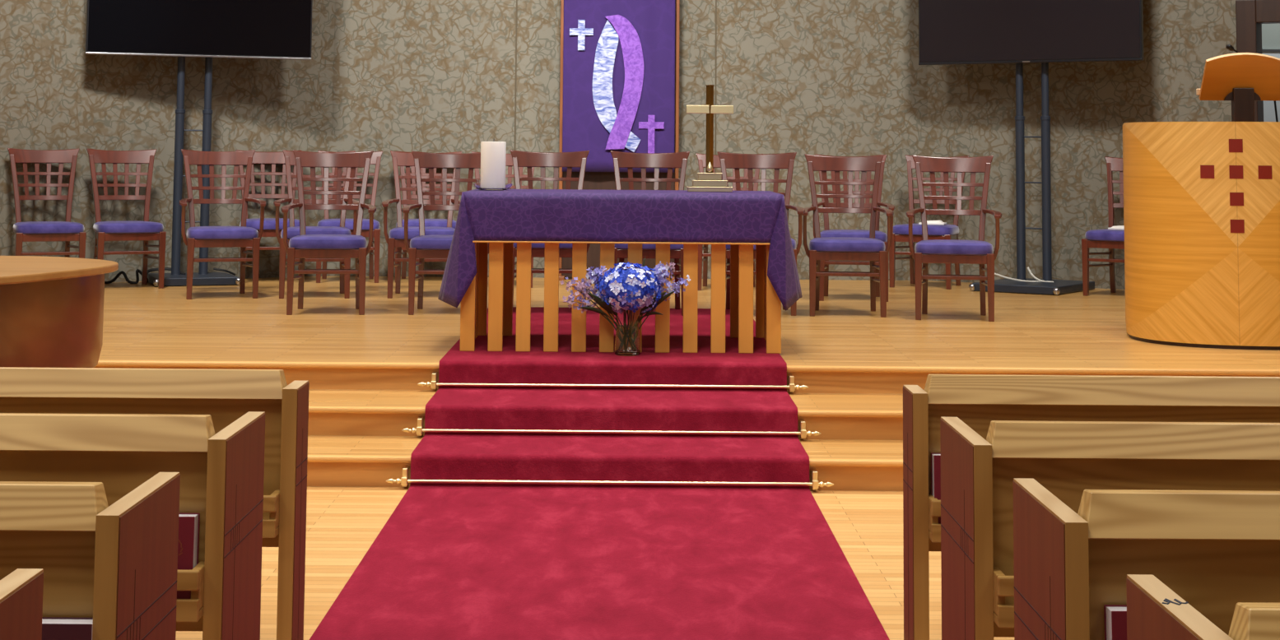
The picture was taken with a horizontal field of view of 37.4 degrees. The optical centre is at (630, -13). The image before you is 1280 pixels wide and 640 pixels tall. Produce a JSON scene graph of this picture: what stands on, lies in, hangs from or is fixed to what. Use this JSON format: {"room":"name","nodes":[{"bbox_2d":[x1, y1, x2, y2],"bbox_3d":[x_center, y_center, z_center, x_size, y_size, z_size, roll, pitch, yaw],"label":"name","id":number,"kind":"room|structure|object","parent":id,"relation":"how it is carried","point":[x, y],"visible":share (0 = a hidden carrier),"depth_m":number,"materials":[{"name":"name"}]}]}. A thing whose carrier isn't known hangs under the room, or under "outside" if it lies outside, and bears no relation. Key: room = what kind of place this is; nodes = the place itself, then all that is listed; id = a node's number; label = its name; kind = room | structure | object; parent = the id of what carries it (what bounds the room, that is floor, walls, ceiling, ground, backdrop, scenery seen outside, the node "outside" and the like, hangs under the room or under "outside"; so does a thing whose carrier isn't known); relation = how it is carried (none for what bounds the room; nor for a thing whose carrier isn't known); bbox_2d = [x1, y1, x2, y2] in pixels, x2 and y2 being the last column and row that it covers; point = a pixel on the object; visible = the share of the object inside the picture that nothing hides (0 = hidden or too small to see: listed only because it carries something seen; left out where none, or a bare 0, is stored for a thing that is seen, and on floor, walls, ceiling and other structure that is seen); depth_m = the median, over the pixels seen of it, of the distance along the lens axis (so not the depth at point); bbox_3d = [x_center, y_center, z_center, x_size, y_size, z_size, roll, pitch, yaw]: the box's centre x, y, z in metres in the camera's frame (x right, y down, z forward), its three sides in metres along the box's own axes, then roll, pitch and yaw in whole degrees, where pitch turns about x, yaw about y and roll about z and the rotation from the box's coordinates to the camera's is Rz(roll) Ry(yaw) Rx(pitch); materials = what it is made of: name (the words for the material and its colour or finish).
{"room":"house of worship","nodes":[
{"label":"house of worship","id":0,"kind":"room"},
{"bbox_2d":[0,0,335,282],"bbox_3d":[-4.553,0.078,14.070,5.000,5.000,0.120,4,-6,-32],"label":"wall","id":1,"kind":"structure","parent":0,"point":[54,95],"depth_m":14.41,"materials":[{"name":"paper"}]},
{"bbox_2d":[175,486,1014,639],"bbox_3d":[-0.013,1.650,2.375,13.000,0.100,11.020,0,-5,0],"label":"floor","id":2,"kind":"structure","parent":0,"point":[343,523],"depth_m":6.67,"materials":[{"name":"brown wood"}]},
{"bbox_2d":[0,568,43,639],"bbox_3d":[-2.214,1.216,2.660,2.601,0.781,0.516,0,-5,0],"label":"pew","id":3,"kind":"object","parent":2,"relation":"on","point":[21,592],"visible":1,"depth_m":2.85,"materials":[{"name":"brown wood"}]},
{"bbox_2d":[0,256,118,367],"bbox_3d":[-2.876,1.431,6.354,2.131,0.985,1.676,0,-5,0],"label":"table","id":4,"kind":"object","parent":2,"relation":"on","point":[52,308],"visible":0.87,"depth_m":6.28,"materials":[{"name":"wood"}]},
{"bbox_2d":[0,472,180,639],"bbox_3d":[-2.215,1.294,3.551,2.601,0.781,0.516,0,-5,0],"label":"pew","id":5,"kind":"object","parent":2,"relation":"on","point":[115,565],"visible":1,"depth_m":3.42,"materials":[{"name":"brown wood"}]},
{"bbox_2d":[41,617,93,639],"bbox_3d":[-1.021,1.220,3.364,0.136,0.183,0.056,0,-6,0],"label":"book","id":6,"kind":"object","parent":5,"relation":"on","point":[53,628],"visible":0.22,"depth_m":3.35,"materials":[{"name":"red paper"}]},
{"bbox_2d":[0,411,265,639],"bbox_3d":[-2.216,1.372,4.448,2.601,0.781,0.516,0,-5,0],"label":"pew","id":7,"kind":"object","parent":2,"relation":"on","point":[221,473],"visible":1,"depth_m":4.31,"materials":[{"name":"brown wood"}]},
{"bbox_2d":[176,512,200,599],"bbox_3d":[-1.047,1.290,4.261,0.135,0.200,0.056,0,-6,0],"label":"book","id":8,"kind":"object","parent":7,"relation":"on","point":[188,523],"visible":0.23,"depth_m":4.24,"materials":[{"name":"red paper"}]},
{"bbox_2d":[176,599,203,622],"bbox_3d":[-1.512,1.381,4.239,1.107,0.047,0.101,0,-5,0],"label":"shelf","id":9,"kind":"object","parent":7,"relation":"attached to","point":[187,610],"depth_m":4.19,"materials":[{"name":"brown wood"}]},
{"bbox_2d":[0,367,309,639],"bbox_3d":[-2.216,1.441,5.230,2.601,0.781,0.246,0,-5,0],"label":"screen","id":10,"kind":"object","parent":2,"relation":"on","point":[226,396],"visible":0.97,"depth_m":5.22,"materials":[{"name":"brown wood"}]},
{"bbox_2d":[262,519,279,538],"bbox_3d":[-1.513,1.462,5.156,1.107,0.047,0.101,0,-5,0],"label":"shelf","id":11,"kind":"object","parent":10,"relation":"attached to","point":[270,527],"depth_m":5.11,"materials":[{"name":"brown wood"}]},
{"bbox_2d":[309,307,889,639],"bbox_3d":[-0.085,1.768,6.596,1.644,0.398,11.050,0,-5,0],"label":"carpet runner","id":12,"kind":"object","parent":2,"relation":"on","point":[452,561],"visible":0.98,"depth_m":7.23,"materials":[{"name":"carpet"}]},
{"bbox_2d":[386,466,833,490],"bbox_3d":[-0.087,2.028,7.816,1.844,0.074,0.070,0,-5,0],"label":"rod","id":13,"kind":"object","parent":12,"relation":"attached to","point":[404,481],"visible":1,"depth_m":7.79,"materials":[{"name":"gold metal"}]},
{"bbox_2d":[401,417,820,438],"bbox_3d":[-0.086,1.946,8.355,1.844,0.074,0.070,0,-5,0],"label":"rod","id":14,"kind":"object","parent":12,"relation":"attached to","point":[419,430],"visible":1,"depth_m":8.33,"materials":[{"name":"gold metal"}]},
{"bbox_2d":[417,372,808,392],"bbox_3d":[-0.086,1.869,8.954,1.844,0.074,0.070,0,-5,0],"label":"rod","id":15,"kind":"object","parent":12,"relation":"attached to","point":[433,384],"visible":1,"depth_m":8.92,"materials":[{"name":"gold metal"}]},
{"bbox_2d":[460,241,781,353],"bbox_3d":[-0.050,1.460,9.826,1.597,0.780,0.888,0,-5,0],"label":"table","id":16,"kind":"object","parent":12,"relation":"on","point":[473,305],"visible":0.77,"depth_m":9.43,"materials":[{"name":"brown wood"}]},
{"bbox_2d":[437,189,802,311],"bbox_3d":[-0.053,1.349,9.856,1.844,0.571,0.965,0,-5,0],"label":"altar cloth","id":17,"kind":"object","parent":16,"relation":"on","point":[509,215],"visible":0.98,"depth_m":9.42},
{"bbox_2d":[473,183,512,190],"bbox_3d":[-0.724,1.046,9.926,0.208,0.034,0.208,0,-5,0],"label":"glass dish","id":18,"kind":"object","parent":17,"relation":"on","point":[478,186],"visible":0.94,"depth_m":9.85,"materials":[{"name":"white"}]},
{"bbox_2d":[480,139,506,184],"bbox_3d":[-0.723,0.924,9.937,0.131,0.259,0.131,0,-5,0],"label":"pillar candle","id":19,"kind":"object","parent":18,"relation":"on","point":[492,153],"visible":0.92,"depth_m":9.88,"materials":[{"name":"beige wax"}]},
{"bbox_2d":[686,84,733,191],"bbox_3d":[0.418,0.800,10.049,0.250,0.564,0.198,0,-5,0],"label":"cross","id":20,"kind":"object","parent":17,"relation":"on","point":[709,181],"visible":1,"depth_m":10.03,"materials":[{"name":"gold metal"}]},
{"bbox_2d":[614,307,641,356],"bbox_3d":[-0.016,1.693,9.308,0.140,0.225,0.140,0,-5,0],"label":"glass vase","id":21,"kind":"object","parent":12,"relation":"on","point":[627,343],"visible":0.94,"depth_m":9.26,"materials":[{"name":"white"}]},
{"bbox_2d":[559,277,616,329],"bbox_3d":[-0.192,1.588,9.325,0.318,0.317,0.061,0,-5,0],"label":"flower spray","id":22,"kind":"object","parent":21,"relation":"in","point":[569,283],"visible":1,"depth_m":9.32,"materials":[{"name":"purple plant"}]},
{"bbox_2d":[562,293,616,330],"bbox_3d":[-0.186,1.624,9.288,0.310,0.238,0.062,1,-5,-7],"label":"flower spray","id":23,"kind":"object","parent":21,"relation":"in","point":[570,297],"visible":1,"depth_m":9.28,"materials":[{"name":"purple plant"}]},
{"bbox_2d":[571,277,616,326],"bbox_3d":[-0.164,1.585,9.300,0.262,0.319,0.084,0,-5,0],"label":"flower spray","id":24,"kind":"object","parent":21,"relation":"in","point":[583,285],"visible":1,"depth_m":9.30,"materials":[{"name":"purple plant"}]},
{"bbox_2d":[585,265,609,299],"bbox_3d":[-0.129,1.560,9.323,0.192,0.371,0.095,0,-5,0],"label":"flower spray","id":25,"kind":"object","parent":21,"relation":"in","point":[594,276],"visible":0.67,"depth_m":9.32,"materials":[{"name":"purple plant"}]},
{"bbox_2d":[578,307,616,324],"bbox_3d":[-0.144,1.634,9.280,0.240,0.138,0.010,2,-5,-15],"label":"leaf sprig","id":26,"kind":"object","parent":21,"relation":"in","point":[591,309],"visible":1,"depth_m":9.27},
{"bbox_2d":[587,293,616,321],"bbox_3d":[-0.121,1.600,9.282,0.197,0.206,0.015,2,-5,-17],"label":"leaf sprig","id":27,"kind":"object","parent":21,"relation":"in","point":[596,299],"visible":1,"depth_m":9.27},
{"bbox_2d":[601,301,618,317],"bbox_3d":[-0.083,1.618,9.259,0.155,0.167,0.024,4,-6,-39],"label":"leaf sprig","id":28,"kind":"object","parent":21,"relation":"in","point":[609,308],"visible":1,"depth_m":9.25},
{"bbox_2d":[595,261,660,313],"bbox_3d":[-0.009,1.565,9.270,0.319,0.433,0.276,0,-5,9],"label":"hydrangea","id":29,"kind":"object","parent":21,"relation":"in","point":[626,289],"visible":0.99,"depth_m":9.20,"materials":[{"name":"blue plant"}]},
{"bbox_2d":[637,297,658,318],"bbox_3d":[0.062,1.607,9.260,0.171,0.191,0.022,-3,-6,35],"label":"leaf sprig","id":30,"kind":"object","parent":21,"relation":"in","point":[649,305],"visible":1,"depth_m":9.25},
{"bbox_2d":[638,311,663,321],"bbox_3d":[0.077,1.647,9.284,0.170,0.115,0.009,-1,-5,18],"label":"leaf sprig","id":31,"kind":"object","parent":21,"relation":"in","point":[649,313],"visible":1,"depth_m":9.28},
{"bbox_2d":[638,290,675,322],"bbox_3d":[0.108,1.595,9.289,0.228,0.221,0.010,-1,-5,13],"label":"leaf sprig","id":32,"kind":"object","parent":21,"relation":"in","point":[667,295],"visible":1,"depth_m":9.28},
{"bbox_2d":[645,260,670,297],"bbox_3d":[0.097,1.548,9.321,0.189,0.400,0.099,0,-5,0],"label":"flower spray","id":33,"kind":"object","parent":21,"relation":"in","point":[659,268],"visible":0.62,"depth_m":9.32,"materials":[{"name":"purple plant"}]},
{"bbox_2d":[640,262,674,318],"bbox_3d":[0.111,1.553,9.345,0.216,0.394,0.068,0,-5,0],"label":"flower spray","id":34,"kind":"object","parent":21,"relation":"in","point":[673,263],"visible":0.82,"depth_m":9.36,"materials":[{"name":"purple plant"}]},
{"bbox_2d":[638,274,690,330],"bbox_3d":[0.148,1.579,9.304,0.292,0.336,0.071,0,-5,0],"label":"flower spray","id":35,"kind":"object","parent":21,"relation":"in","point":[683,281],"visible":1,"depth_m":9.30,"materials":[{"name":"purple plant"}]},
{"bbox_2d":[610,150,689,316],"bbox_3d":[0.116,1.530,11.893,0.582,1.002,0.598,0,-5,1],"label":"chair","id":36,"kind":"object","parent":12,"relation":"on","point":[629,160],"visible":0.41,"depth_m":12.15,"materials":[{"name":"brown wood"}]},
{"bbox_2d":[614,243,683,250],"bbox_3d":[0.114,1.588,11.817,0.474,0.078,0.456,0,-5,1],"label":"seat cushion","id":37,"kind":"object","parent":36,"relation":"on","point":[617,246],"depth_m":11.60,"materials":[{"name":"purple fabric"}]},
{"bbox_2d":[716,151,805,316],"bbox_3d":[0.797,1.539,11.932,0.582,1.002,0.598,0,-5,3],"label":"chair","id":38,"kind":"object","parent":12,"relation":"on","point":[736,161],"visible":0.53,"depth_m":12.19,"materials":[{"name":"brown wood"}]},
{"bbox_2d":[726,237,795,250],"bbox_3d":[0.792,1.597,11.856,0.474,0.078,0.456,0,-5,3],"label":"seat cushion","id":39,"kind":"object","parent":38,"relation":"on","point":[728,246],"depth_m":11.66,"materials":[{"name":"purple fabric"}]},
{"bbox_2d":[902,374,1279,639],"bbox_3d":[2.070,1.475,5.240,2.601,0.781,0.246,0,-5,0],"label":"screen","id":40,"kind":"object","parent":2,"relation":"on","point":[976,400],"visible":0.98,"depth_m":5.23,"materials":[{"name":"brown wood"}]},
{"bbox_2d":[928,524,940,542],"bbox_3d":[1.367,1.485,5.166,1.107,0.047,0.101,0,-5,0],"label":"shelf","id":41,"kind":"object","parent":40,"relation":"attached to","point":[934,530],"depth_m":5.12,"materials":[{"name":"brown wood"}]},
{"bbox_2d":[930,452,940,524],"bbox_3d":[0.894,1.384,5.188,0.135,0.204,0.055,0,-6,0],"label":"book","id":42,"kind":"object","parent":40,"relation":"on","point":[935,457],"visible":0.2,"depth_m":5.17,"materials":[{"name":"red paper"}]},
{"bbox_2d":[940,417,1279,639],"bbox_3d":[2.071,1.406,4.453,2.601,0.781,0.516,0,-5,0],"label":"pew","id":43,"kind":"object","parent":2,"relation":"on","point":[1067,458],"visible":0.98,"depth_m":4.32,"materials":[{"name":"brown wood"}]},
{"bbox_2d":[993,605,1014,628],"bbox_3d":[1.367,1.405,4.244,1.107,0.047,0.101,0,-5,0],"label":"shelf","id":44,"kind":"object","parent":43,"relation":"attached to","point":[1003,615],"depth_m":4.19,"materials":[{"name":"brown wood"}]},
{"bbox_2d":[1013,478,1279,639],"bbox_3d":[2.071,1.328,3.556,2.601,0.781,0.516,0,-5,0],"label":"pew","id":45,"kind":"object","parent":2,"relation":"on","point":[1217,551],"visible":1,"depth_m":3.42,"materials":[{"name":"brown wood"}]},
{"bbox_2d":[1103,605,1126,639],"bbox_3d":[0.918,1.218,3.371,0.135,0.218,0.056,0,-6,0],"label":"book","id":46,"kind":"object","parent":45,"relation":"on","point":[1114,616],"visible":0.23,"depth_m":3.36,"materials":[{"name":"red paper"}]},
{"bbox_2d":[1126,574,1279,639],"bbox_3d":[2.072,1.251,2.680,2.601,0.781,0.516,0,-5,0],"label":"pew","id":47,"kind":"object","parent":2,"relation":"on","point":[1154,612],"visible":1,"depth_m":2.72,"materials":[{"name":"brown wood"}]},
{"bbox_2d":[307,435,902,491],"bbox_3d":[-0.016,2.037,8.106,13.000,0.129,0.574,0,-5,0],"label":"step","id":48,"kind":"structure","parent":0,"point":[332,460],"depth_m":7.86,"materials":[{"name":"brown wood"}]},
{"bbox_2d":[307,389,902,440],"bbox_3d":[-0.016,2.021,8.670,13.000,0.258,0.634,0,-5,0],"label":"step","id":49,"kind":"structure","parent":0,"point":[341,412],"depth_m":8.39,"materials":[{"name":"brown wood"}]},
{"bbox_2d":[329,0,928,280],"bbox_3d":[-0.002,0.230,15.399,4.920,5.000,0.120,0,-5,0],"label":"wall","id":50,"kind":"structure","parent":0,"point":[826,77],"depth_m":15.29,"materials":[{"name":"paper"}]},
{"bbox_2d":[513,0,517,189],"bbox_3d":[-0.925,0.030,15.358,0.012,4.603,0.014,0,-5,0],"label":"trim","id":51,"kind":"structure","parent":50,"relation":"attached to","point":[516,0],"depth_m":15.29,"materials":[{"name":"wood"}]},
{"bbox_2d":[714,0,716,172],"bbox_3d":[0.690,0.043,15.358,0.012,4.603,0.014,0,-5,0],"label":"trim","id":52,"kind":"structure","parent":50,"relation":"attached to","point":[715,0],"depth_m":15.29,"materials":[{"name":"wood"}]},
{"bbox_2d":[93,275,1279,394],"bbox_3d":[-0.018,2.265,12.192,13.000,0.387,6.514,0,-5,0],"label":"platform","id":53,"kind":"object","parent":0,"point":[847,346],"visible":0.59,"depth_m":10.31,"materials":[{"name":"brown wood"}]},
{"bbox_2d":[7,148,86,258],"bbox_3d":[-4.213,1.661,13.641,0.513,1.002,0.598,3,-6,-25],"label":"chair","id":54,"kind":"object","parent":53,"relation":"on","point":[67,231],"visible":0.94,"depth_m":13.78,"materials":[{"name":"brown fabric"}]},
{"bbox_2d":[13,221,83,234],"bbox_3d":[-4.184,1.720,13.571,0.474,0.078,0.456,3,-6,-25],"label":"seat cushion","id":55,"kind":"object","parent":54,"relation":"on","point":[29,227],"depth_m":13.38,"materials":[{"name":"purple fabric"}]},
{"bbox_2d":[86,148,166,288],"bbox_3d":[-3.694,1.683,13.840,0.513,1.002,0.598,3,-6,-25],"label":"chair","id":56,"kind":"object","parent":53,"relation":"on","point":[145,230],"visible":0.99,"depth_m":13.97,"materials":[{"name":"brown wood"}]},
{"bbox_2d":[93,220,163,233],"bbox_3d":[-3.664,1.741,13.770,0.474,0.078,0.456,3,-6,-25],"label":"seat cushion","id":57,"kind":"object","parent":56,"relation":"on","point":[132,226],"depth_m":13.58,"materials":[{"name":"purple fabric"}]},
{"bbox_2d":[104,267,186,283],"bbox_3d":[-3.682,2.157,14.144,0.692,0.117,0.104,2,-5,-20],"label":"power cable","id":58,"kind":"object","parent":53,"relation":"on","point":[137,271],"visible":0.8,"depth_m":14.09,"materials":[{"name":"black plastic"}]},
{"bbox_2d":[147,56,239,286],"bbox_3d":[-3.281,0.971,14.285,0.644,2.496,0.622,2,-5,-22],"label":"stand","id":59,"kind":"object","parent":53,"relation":"on","point":[202,277],"visible":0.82,"depth_m":14.30,"materials":[{"name":"black metal"}]},
{"bbox_2d":[85,0,312,60],"bbox_3d":[-3.252,0.052,14.363,1.685,0.952,0.053,2,-5,-22],"label":"wall screen","id":60,"kind":"object","parent":59,"relation":"attached to","point":[233,29],"visible":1,"depth_m":14.32,"materials":[{"name":"black glass"}]},
{"bbox_2d":[179,148,266,299],"bbox_3d":[-2.829,1.619,13.035,0.582,1.002,0.598,2,-5,-18],"label":"chair","id":61,"kind":"object","parent":53,"relation":"on","point":[242,236],"visible":1,"depth_m":13.13,"materials":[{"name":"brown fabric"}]},
{"bbox_2d":[186,226,258,239],"bbox_3d":[-2.807,1.677,12.962,0.474,0.078,0.456,2,-5,-18],"label":"seat cushion","id":62,"kind":"object","parent":61,"relation":"on","point":[193,232],"depth_m":12.76,"materials":[{"name":"purple fabric"}]},
{"bbox_2d":[235,149,301,263],"bbox_3d":[-2.786,1.757,14.611,0.513,1.002,0.598,2,-5,-16],"label":"chair","id":63,"kind":"object","parent":53,"relation":"on","point":[262,158],"visible":0.52,"depth_m":14.83,"materials":[{"name":"brown wood"}]},
{"bbox_2d":[239,218,299,230],"bbox_3d":[-2.767,1.815,14.538,0.474,0.078,0.456,2,-5,-16],"label":"seat cushion","id":64,"kind":"object","parent":63,"relation":"on","point":[269,224],"depth_m":14.32,"materials":[{"name":"purple fabric"}]},
{"bbox_2d":[273,149,358,298],"bbox_3d":[-2.179,1.633,13.135,0.582,1.002,0.598,1,-5,-8],"label":"chair","id":65,"kind":"object","parent":53,"relation":"on","point":[290,160],"visible":0.6,"depth_m":12.99,"materials":[{"name":"brown wood"}]},
{"bbox_2d":[280,226,350,239],"bbox_3d":[-2.170,1.691,13.059,0.474,0.078,0.456,1,-5,-8],"label":"seat cushion","id":66,"kind":"object","parent":65,"relation":"on","point":[292,231],"depth_m":12.86,"materials":[{"name":"purple fabric"}]},
{"bbox_2d":[280,149,376,315],"bbox_3d":[-1.889,1.524,11.871,0.582,1.002,0.598,1,-5,-6],"label":"chair","id":67,"kind":"object","parent":53,"relation":"on","point":[303,246],"visible":1,"depth_m":11.97,"materials":[{"name":"brown wood"}]},
{"bbox_2d":[288,234,366,249],"bbox_3d":[-1.882,1.582,11.795,0.474,0.078,0.456,1,-5,-6],"label":"seat cushion","id":68,"kind":"object","parent":67,"relation":"on","point":[301,241],"depth_m":11.58,"materials":[{"name":"purple fabric"}]},
{"bbox_2d":[316,150,383,283],"bbox_3d":[-2.186,1.768,14.679,0.513,1.002,0.598,1,-5,-8],"label":"chair","id":69,"kind":"object","parent":53,"relation":"on","point":[376,156],"visible":0.34,"depth_m":14.77,"materials":[{"name":"brown wood"}]},
{"bbox_2d":[316,218,380,230],"bbox_3d":[-2.177,1.826,14.603,0.474,0.078,0.456,1,-5,-8],"label":"seat cushion","id":70,"kind":"object","parent":69,"relation":"on","point":[326,222],"depth_m":14.40,"materials":[{"name":"purple fabric"}]},
{"bbox_2d":[381,150,462,298],"bbox_3d":[-1.444,1.647,13.226,0.582,1.002,0.598,1,-5,-5],"label":"chair","id":71,"kind":"object","parent":53,"relation":"on","point":[396,239],"visible":0.58,"depth_m":13.32,"materials":[{"name":"brown wood"}]},
{"bbox_2d":[389,226,455,239],"bbox_3d":[-1.438,1.704,13.150,0.474,0.078,0.456,1,-5,-5],"label":"seat cushion","id":72,"kind":"object","parent":71,"relation":"on","point":[397,233],"depth_m":12.94,"materials":[{"name":"purple fabric"}]},
{"bbox_2d":[395,150,456,283],"bbox_3d":[-1.587,1.781,14.780,0.513,1.002,0.598,1,-5,-5],"label":"chair","id":73,"kind":"object","parent":53,"relation":"on","point":[411,222],"visible":0.22,"depth_m":14.91,"materials":[{"name":"brown wood"}]},
{"bbox_2d":[395,218,456,228],"bbox_3d":[-1.581,1.839,14.704,0.474,0.078,0.456,1,-5,-5],"label":"seat cushion","id":74,"kind":"object","parent":73,"relation":"on","point":[411,222],"depth_m":14.49,"materials":[{"name":"purple fabric"}]},
{"bbox_2d":[401,150,488,315],"bbox_3d":[-1.145,1.536,11.931,0.582,1.002,0.598,1,-5,-4],"label":"chair","id":75,"kind":"object","parent":53,"relation":"on","point":[423,246],"visible":0.74,"depth_m":12.11,"materials":[{"name":"brown wood"}]},
{"bbox_2d":[409,234,453,250],"bbox_3d":[-1.141,1.593,11.855,0.474,0.078,0.456,1,-5,-4],"label":"seat cushion","id":76,"kind":"object","parent":75,"relation":"on","point":[423,242],"depth_m":11.63,"materials":[{"name":"purple fabric"}]},
{"bbox_2d":[471,151,534,288],"bbox_3d":[-0.969,1.745,14.312,0.513,1.002,0.598,1,-5,-2],"label":"chair","id":77,"kind":"object","parent":53,"relation":"on","point":[509,160],"visible":0.11,"depth_m":14.57,"materials":[{"name":"brown wood"}]},
{"bbox_2d":[510,149,590,306],"bbox_3d":[-0.524,1.528,11.923,0.582,1.002,0.598,1,-5,-1],"label":"chair","id":78,"kind":"object","parent":53,"relation":"on","point":[528,160],"visible":0.34,"depth_m":12.19,"materials":[{"name":"brown wood"}]},
{"bbox_2d":[513,242,572,248],"bbox_3d":[-0.523,1.585,11.847,0.474,0.078,0.456,1,-5,-1],"label":"seat cushion","id":79,"kind":"object","parent":78,"relation":"on","point":[533,245],"depth_m":11.62,"materials":[{"name":"purple fabric"}]},
{"bbox_2d":[558,0,680,281],"bbox_3d":[-0.093,0.994,15.061,1.000,2.643,0.260,0,-5,0],"label":"frame","id":80,"kind":"object","parent":53,"relation":"on","point":[593,180],"visible":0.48,"depth_m":15.02,"materials":[{"name":"brown wood"}]},
{"bbox_2d":[562,0,674,172],"bbox_3d":[-0.095,0.572,15.028,0.940,1.781,0.048,0,-5,0],"label":"banner","id":81,"kind":"object","parent":80,"relation":"hanging from","point":[619,55],"visible":0.94,"depth_m":15.01,"materials":[{"name":"purple fabric"}]},
{"bbox_2d":[695,153,759,290],"bbox_3d":[0.735,1.746,14.163,0.513,1.002,0.598,0,-5,3],"label":"chair","id":82,"kind":"object","parent":53,"relation":"on","point":[701,157],"visible":0.21,"depth_m":14.35,"materials":[{"name":"brown wood"}]},
{"bbox_2d":[802,153,893,317],"bbox_3d":[1.365,1.564,12.031,0.582,1.002,0.598,0,-5,4],"label":"chair","id":83,"kind":"object","parent":53,"relation":"on","point":[872,249],"visible":0.99,"depth_m":12.13,"materials":[{"name":"brown wood"}]},
{"bbox_2d":[809,237,884,252],"bbox_3d":[1.360,1.622,11.955,0.474,0.078,0.456,0,-5,4],"label":"seat cushion","id":84,"kind":"object","parent":83,"relation":"on","point":[818,244],"depth_m":11.74,"materials":[{"name":"purple fabric"}]},
{"bbox_2d":[810,153,895,302],"bbox_3d":[1.550,1.673,13.266,0.582,1.002,0.598,0,-5,5],"label":"chair","id":85,"kind":"object","parent":53,"relation":"on","point":[824,265],"visible":0.44,"depth_m":13.37,"materials":[{"name":"brown wood"}]},
{"bbox_2d":[819,229,887,242],"bbox_3d":[1.543,1.731,13.190,0.474,0.078,0.456,0,-5,5],"label":"seat cushion","id":86,"kind":"object","parent":85,"relation":"on","point":[882,236],"depth_m":12.99,"materials":[{"name":"purple fabric"}]},
{"bbox_2d":[889,154,969,289],"bbox_3d":[2.292,1.792,14.559,0.513,1.002,0.598,-2,-5,24],"label":"chair","id":87,"kind":"object","parent":53,"relation":"on","point":[900,232],"visible":0.52,"depth_m":14.39,"materials":[{"name":"brown wood"}]},
{"bbox_2d":[893,223,958,236],"bbox_3d":[2.263,1.851,14.489,0.474,0.078,0.456,-2,-5,24],"label":"seat cushion","id":88,"kind":"object","parent":87,"relation":"on","point":[898,230],"depth_m":14.30,"materials":[{"name":"purple fabric"}]},
{"bbox_2d":[918,220,946,224],"bbox_3d":[2.302,1.791,14.433,0.190,0.030,0.150,-1,-5,18],"label":"leaflet","id":89,"kind":"object","parent":87,"relation":"on","point":[928,222],"visible":0.79,"depth_m":14.37,"materials":[{"name":"white paper"}]},
{"bbox_2d":[906,154,1001,321],"bbox_3d":[2.011,1.549,11.799,0.582,1.002,0.598,0,-5,9],"label":"chair","id":90,"kind":"object","parent":53,"relation":"on","point":[933,251],"visible":1,"depth_m":11.89,"materials":[{"name":"brown wood"}]},
{"bbox_2d":[915,239,993,255],"bbox_3d":[1.999,1.607,11.724,0.474,0.078,0.456,0,-5,9],"label":"seat cushion","id":91,"kind":"object","parent":90,"relation":"on","point":[924,247],"depth_m":11.52,"materials":[{"name":"purple fabric"}]},
{"bbox_2d":[968,62,1094,295],"bbox_3d":[3.015,1.017,14.243,0.704,2.496,0.802,-3,-6,34],"label":"stand","id":92,"kind":"object","parent":53,"relation":"on","point":[1058,286],"visible":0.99,"depth_m":14.30,"materials":[{"name":"black metal"}]},
{"bbox_2d":[994,273,1040,281],"bbox_3d":[2.914,2.201,14.330,0.399,0.058,0.114,-3,-6,35],"label":"cable","id":93,"kind":"object","parent":92,"relation":"on","point":[995,274],"visible":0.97,"depth_m":14.34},
{"bbox_2d":[918,0,1143,65],"bbox_3d":[3.008,0.069,14.395,1.785,1.008,0.053,-3,-6,34],"label":"wall screen","id":94,"kind":"object","parent":92,"relation":"attached to","point":[951,31],"visible":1,"depth_m":14.34,"materials":[{"name":"black glass"}]},
{"bbox_2d":[1081,156,1124,296],"bbox_3d":[3.612,1.734,13.777,0.513,1.002,0.598,-3,-6,35],"label":"chair","id":95,"kind":"object","parent":53,"relation":"on","point":[1111,239],"visible":0.34,"depth_m":13.66,"materials":[{"name":"brown wood"}]},
{"bbox_2d":[1084,228,1124,242],"bbox_3d":[3.571,1.793,13.714,0.474,0.078,0.456,-3,-6,35],"label":"seat cushion","id":96,"kind":"object","parent":95,"relation":"on","point":[1095,235],"depth_m":13.58,"materials":[{"name":"purple fabric"}]},
{"bbox_2d":[1107,225,1124,229],"bbox_3d":[3.576,1.736,13.691,0.200,0.030,0.150,-4,-7,41],"label":"leaflet","id":97,"kind":"object","parent":95,"relation":"on","point":[1118,227],"visible":0.43,"depth_m":13.67,"materials":[{"name":"white paper"}]},
{"bbox_2d":[1122,121,1279,350],"bbox_3d":[3.344,1.358,10.574,1.130,1.190,1.282,-1,-5,14],"label":"pulpit","id":98,"kind":"object","parent":53,"relation":"on","point":[1202,199],"visible":1,"depth_m":10.02,"materials":[{"name":"brown wood"}]},
{"bbox_2d":[1196,52,1279,121],"bbox_3d":[3.341,1.063,10.304,0.464,1.410,0.190,0,-5,6],"label":"lectern","id":99,"kind":"object","parent":98,"relation":"on","point":[1244,79],"visible":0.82,"depth_m":10.32,"materials":[{"name":"brown wood"}]},
{"bbox_2d":[927,0,1236,289],"bbox_3d":[4.551,0.149,14.070,5.000,5.000,0.120,-3,-6,32],"label":"wall","id":100,"kind":"structure","parent":0,"point":[971,108],"depth_m":14.61,"materials":[{"name":"paper"}]},
{"bbox_2d":[1235,0,1279,121],"bbox_3d":[5.058,1.153,13.659,1.285,2.163,0.180,-3,-6,32],"label":"door","id":101,"kind":"structure","parent":100,"relation":"in","point":[1250,15],"depth_m":13.94,"materials":[{"name":"brown wood"}]},
{"bbox_2d":[1261,23,1279,49],"bbox_3d":[5.798,0.303,15.717,3.600,5.000,0.120,0,-5,0],"label":"wall","id":102,"kind":"structure","parent":0,"point":[1270,32],"depth_m":15.65,"materials":[{"name":"grey paint"}]},
{"bbox_2d":[1261,49,1279,121],"bbox_3d":[5.292,1.004,15.570,1.840,0.990,0.030,0,-5,0],"label":"window","id":103,"kind":"structure","parent":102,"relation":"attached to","point":[1268,105],"depth_m":15.57,"materials":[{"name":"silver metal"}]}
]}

